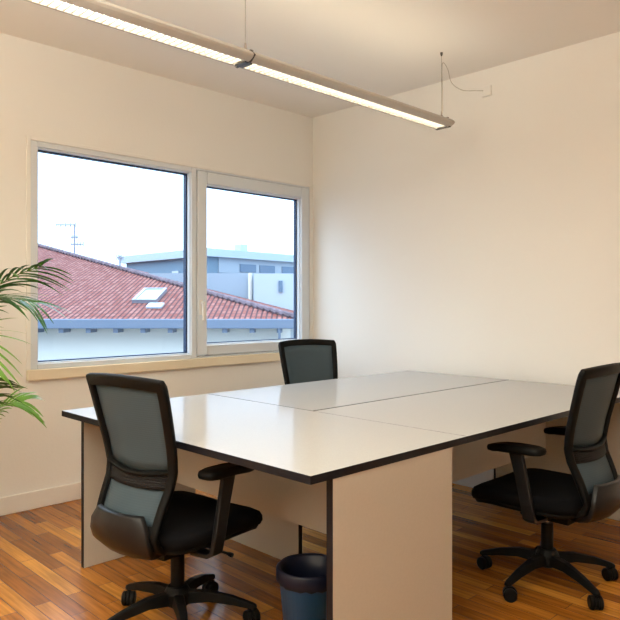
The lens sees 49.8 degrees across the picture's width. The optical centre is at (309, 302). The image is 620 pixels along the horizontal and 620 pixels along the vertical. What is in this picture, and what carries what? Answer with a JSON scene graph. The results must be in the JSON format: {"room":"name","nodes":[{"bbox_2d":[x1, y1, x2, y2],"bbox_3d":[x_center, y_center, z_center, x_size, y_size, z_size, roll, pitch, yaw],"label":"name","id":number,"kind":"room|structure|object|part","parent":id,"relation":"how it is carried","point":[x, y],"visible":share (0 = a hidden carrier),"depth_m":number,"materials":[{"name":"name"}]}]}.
{"room":"office","nodes":[
{"label":"office","id":0,"kind":"room"},
{"bbox_2d":[0,33,312,496],"bbox_3d":[-2.261,-0.165,3.391,6.725,2.760,0.078,0,0,-44],"label":"wall","id":1,"kind":"structure","parent":0,"point":[48,92],"depth_m":4.16,"materials":[{"name":"white paint"}]},
{"bbox_2d":[0,482,80,515],"bbox_3d":[-2.300,1.163,3.288,6.525,0.105,0.014,0,0,-44],"label":"baseboard","id":2,"kind":"structure","parent":1,"relation":"attached to","point":[11,504],"depth_m":3.96,"materials":[{"name":"white paint"}]},
{"bbox_2d":[26,353,279,380],"bbox_3d":[-0.812,0.425,4.740,2.367,0.065,0.028,0,0,-44],"label":"trim","id":3,"kind":"structure","parent":1,"relation":"attached to","point":[80,371],"depth_m":4.45,"materials":[{"name":"paint"}]},
{"bbox_2d":[26,135,312,380],"bbox_3d":[-0.818,-0.263,4.746,2.367,1.441,0.010,0,0,-44],"label":"trim","id":4,"kind":"structure","parent":1,"relation":"attached to","point":[28,138],"depth_m":4.23,"materials":[{"name":"white paint"}]},
{"bbox_2d":[31,140,308,369],"bbox_3d":[-0.834,-0.284,4.753,2.303,1.354,0.129,0,0,-44],"label":"window","id":5,"kind":"structure","parent":1,"relation":"in","point":[196,181],"depth_m":4.76,"materials":[{"name":"white"}]},
{"bbox_3d":[-1.254,-0.284,4.375,1.175,1.354,0.079,0,0,-44],"label":"frame","id":6,"kind":"part","parent":5,"relation":"part of","materials":[{"name":"white plastic"}]},
{"bbox_3d":[-0.765,0.052,4.760,0.028,0.145,0.042,0,0,-44],"label":"handle","id":7,"kind":"part","parent":5,"relation":"part of","materials":[{"name":"white paint"}]},
{"bbox_3d":[-0.432,-0.284,5.173,1.104,1.322,0.082,0,0,-44],"label":"sash","id":8,"kind":"part","parent":5,"relation":"part of","materials":[{"name":"white"}]},
{"bbox_2d":[0,0,619,117],"bbox_3d":[0.037,-1.645,0.908,6.925,0.200,6.843,0,0,-44],"label":"ceiling","id":9,"kind":"structure","parent":0,"point":[386,48],"depth_m":3.88,"materials":[{"name":"white paint"}]},
{"bbox_2d":[24,0,482,129],"bbox_3d":[-0.180,-1.312,3.151,3.653,0.467,0.166,0,0,-44],"label":"pendant lamp","id":10,"kind":"object","parent":9,"relation":"hanging from","point":[101,12],"visible":1,"depth_m":2.96,"materials":[{"name":"silver metal"}]},
{"bbox_3d":[0.972,-1.326,4.271,0.441,0.321,0.024,0,0,-42],"label":"power cord","id":11,"kind":"part","parent":10,"relation":"part of","materials":[{"name":"beige plastic"}]},
{"bbox_2d":[0,483,619,619],"bbox_3d":[0.037,1.290,0.908,6.925,0.150,6.843,0,0,-44],"label":"floor","id":12,"kind":"structure","parent":0,"point":[42,576],"depth_m":3.00,"materials":[{"name":"brown wood"}]},
{"bbox_2d":[0,258,72,427],"bbox_3d":[-1.741,0.452,3.126,1.157,1.527,0.984,0,0,-44],"label":"potted palm","id":13,"kind":"object","parent":12,"relation":"on","point":[21,403],"visible":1,"depth_m":3.17,"materials":[{"name":"green plant"}]},
{"bbox_2d":[86,373,262,619],"bbox_3d":[-0.511,0.730,2.529,0.613,0.968,0.596,0,0,38],"label":"office chair","id":14,"kind":"object","parent":12,"relation":"on","point":[138,513],"visible":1,"depth_m":2.34,"materials":[{"name":"black plastic"}]},
{"bbox_3d":[-0.638,0.557,2.353,0.434,0.621,0.130,0,0,38],"label":"frame","id":15,"kind":"part","parent":14,"relation":"part of","materials":[{"name":"black plastic"}]},
{"bbox_3d":[-0.483,0.828,2.554,0.490,0.094,0.490,0,0,38],"label":"seat","id":16,"kind":"part","parent":14,"relation":"part of","materials":[{"name":"black fabric"}]},
{"bbox_3d":[-0.345,0.753,2.383,0.126,0.289,0.110,0,0,38],"label":"armrest","id":17,"kind":"part","parent":14,"relation":"part of","materials":[{"name":"black plastic"}]},
{"bbox_3d":[-0.355,0.912,2.468,0.169,0.026,0.019,0,0,28],"label":"tilt lever","id":18,"kind":"part","parent":14,"relation":"part of","materials":[{"name":"black plastic"}]},
{"bbox_2d":[62,394,466,619],"bbox_3d":[-0.274,0.850,2.723,0.798,0.730,1.600,0,0,-44],"label":"office desk","id":19,"kind":"object","parent":12,"relation":"on","point":[380,494],"visible":0.78,"depth_m":2.28,"materials":[{"name":"grey laminate"}]},
{"bbox_3d":[-0.826,0.863,3.284,0.614,0.705,0.026,0,0,-44],"label":"leg panel","id":20,"kind":"part","parent":19,"relation":"part of","materials":[{"name":"beige laminate"}]},
{"bbox_3d":[-0.163,0.703,2.834,0.018,0.385,1.546,0,0,-44],"label":"modesty panel","id":21,"kind":"part","parent":19,"relation":"part of","materials":[{"name":"beige laminate"}]},
{"bbox_3d":[0.276,0.863,2.163,0.614,0.705,0.026,0,0,-44],"label":"leg panel","id":22,"kind":"part","parent":19,"relation":"part of","materials":[{"name":"beige laminate"}]},
{"bbox_2d":[276,553,325,619],"bbox_3d":[-0.004,1.060,2.317,0.227,0.309,0.227,0,0,-44],"label":"waste bin","id":23,"kind":"object","parent":12,"relation":"on","point":[301,577],"visible":0.75,"depth_m":2.24,"materials":[{"name":"blue plastic"}]},
{"bbox_2d":[278,339,337,384],"bbox_3d":[0.082,0.730,4.332,0.602,0.968,0.588,0,0,-26],"label":"office chair","id":24,"kind":"object","parent":12,"relation":"on","point":[302,360],"visible":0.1,"depth_m":4.53,"materials":[{"name":"black plastic"}]},
{"bbox_2d":[209,371,508,559],"bbox_3d":[0.357,0.850,3.907,1.751,0.730,0.794,0,0,-44],"label":"office desk","id":25,"kind":"object","parent":12,"relation":"on","point":[279,538],"visible":0.23,"depth_m":3.58,"materials":[{"name":"grey laminate"}]},
{"bbox_3d":[-0.258,0.863,3.303,0.026,0.705,0.610,0,0,-44],"label":"leg panel","id":26,"kind":"part","parent":25,"relation":"part of","materials":[{"name":"beige laminate"}]},
{"bbox_3d":[0.973,0.863,4.512,0.026,0.705,0.610,0,0,-44],"label":"leg panel","id":27,"kind":"part","parent":25,"relation":"part of","materials":[{"name":"beige laminate"}]},
{"bbox_2d":[315,380,619,520],"bbox_3d":[0.920,0.850,3.331,1.754,0.730,0.794,0,0,-44],"label":"office desk","id":28,"kind":"object","parent":12,"relation":"on","point":[518,411],"visible":0.31,"depth_m":3.35,"materials":[{"name":"grey laminate"}]},
{"bbox_3d":[0.809,0.703,3.445,1.702,0.385,0.018,0,0,-44],"label":"modesty panel","id":29,"kind":"part","parent":28,"relation":"part of","materials":[{"name":"beige laminate"}]},
{"bbox_3d":[1.537,0.863,3.937,0.026,0.705,0.610,0,0,-44],"label":"leg panel","id":30,"kind":"part","parent":28,"relation":"part of","materials":[{"name":"beige laminate"}]},
{"bbox_2d":[471,363,619,609],"bbox_3d":[1.028,0.730,2.904,0.611,0.968,0.608,0,0,-44],"label":"office chair","id":31,"kind":"object","parent":12,"relation":"on","point":[591,492],"visible":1,"depth_m":2.73,"materials":[{"name":"black plastic"}]},
{"bbox_3d":[1.011,0.828,2.931,0.490,0.094,0.490,0,0,-44],"label":"seat","id":32,"kind":"part","parent":31,"relation":"part of","materials":[{"name":"black fabric"}]},
{"bbox_3d":[0.895,0.753,2.745,0.126,0.289,0.110,0,0,-44],"label":"armrest","id":33,"kind":"part","parent":31,"relation":"part of","materials":[{"name":"black plastic"}]},
{"bbox_3d":[1.189,0.557,2.750,0.434,0.621,0.130,0,0,-44],"label":"frame","id":34,"kind":"part","parent":31,"relation":"part of","materials":[{"name":"black plastic"}]},
{"bbox_2d":[313,32,619,474],"bbox_3d":[2.394,-0.165,3.307,0.200,2.760,6.565,0,0,-44],"label":"wall","id":35,"kind":"structure","parent":0,"point":[486,244],"depth_m":4.43,"materials":[{"name":"white paint"}]},
{"bbox_2d":[482,85,491,96],"bbox_3d":[1.164,-1.395,4.401,0.022,0.070,0.070,0,0,-44],"label":"wall outlet","id":36,"kind":"object","parent":35,"relation":"attached to","point":[487,90],"visible":1,"depth_m":4.39,"materials":[{"name":"white paint"}]},
{"label":"outside","id":37,"kind":"structure","parent":0,"visible":0},
{"bbox_3d":[-29.360,8.365,58.444,200.000,0.300,115.457,0,0,-44],"label":"ground","id":38,"kind":"structure","parent":37,"visible":0},
{"bbox_2d":[38,243,293,359],"bbox_3d":[-23.155,2.248,41.330,45.690,11.935,32.940,0,0,0],"label":"neighboring building","id":39,"kind":"structure","parent":38,"relation":"on","point":[116,310],"depth_m":25.77,"materials":[{"name":"tile"}]},
{"bbox_2d":[56,222,83,252],"bbox_3d":[-13.625,-3.581,37.900,1.590,1.990,0.090,0,0,0],"label":"roof antenna","id":40,"kind":"object","parent":39,"relation":"on","point":[60,224],"visible":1,"depth_m":37.87,"materials":[{"name":"silver metal"}]},
{"bbox_2d":[116,255,122,265],"bbox_3d":[-9.750,-2.074,34.300,0.360,0.790,0.090,0,0,0],"label":"roof antenna","id":41,"kind":"object","parent":39,"relation":"on","point":[118,257],"visible":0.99,"depth_m":34.27,"materials":[{"name":"silver metal"}]},
{"bbox_3d":[-6.800,-0.351,28.426,0.760,0.507,1.870,0,0,0],"label":"skylight pane","id":42,"kind":"part","parent":39,"relation":"part of","materials":[{"name":"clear glass"}]},
{"bbox_2d":[121,244,293,272],"bbox_3d":[-7.430,1.965,52.900,10.929,12.500,12.856,0,0,-44],"label":"roofed building","id":43,"kind":"structure","parent":38,"relation":"on","point":[239,260],"depth_m":48.45,"materials":[{"name":"blue paint"}]},
{"bbox_2d":[235,244,247,250],"bbox_3d":[-5.077,-3.975,49.311,0.696,0.620,0.776,0,0,40],"label":"roof vent","id":44,"kind":"object","parent":43,"relation":"attached to","point":[240,247],"depth_m":49.04,"materials":[{"name":"white"}]},
{"bbox_3d":[-3.292,-2.610,49.316,0.070,1.049,9.302,0,0,40],"label":"facade panel","id":45,"kind":"part","parent":43,"relation":"part of","materials":[{"name":"blue"}]},
{"bbox_2d":[149,273,293,337],"bbox_3d":[-4.750,3.165,42.500,15.500,10.100,2.200,0,0,0],"label":"block building","id":46,"kind":"structure","parent":38,"relation":"on","point":[275,289],"depth_m":41.50,"materials":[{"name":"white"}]},
{"bbox_2d":[279,281,282,291],"bbox_3d":[-1.825,-1.035,41.460,0.250,0.700,0.120,0,0,0],"label":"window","id":47,"kind":"structure","parent":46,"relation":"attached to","point":[280,282],"depth_m":41.40,"materials":[{"name":"blue glass"}]}
]}

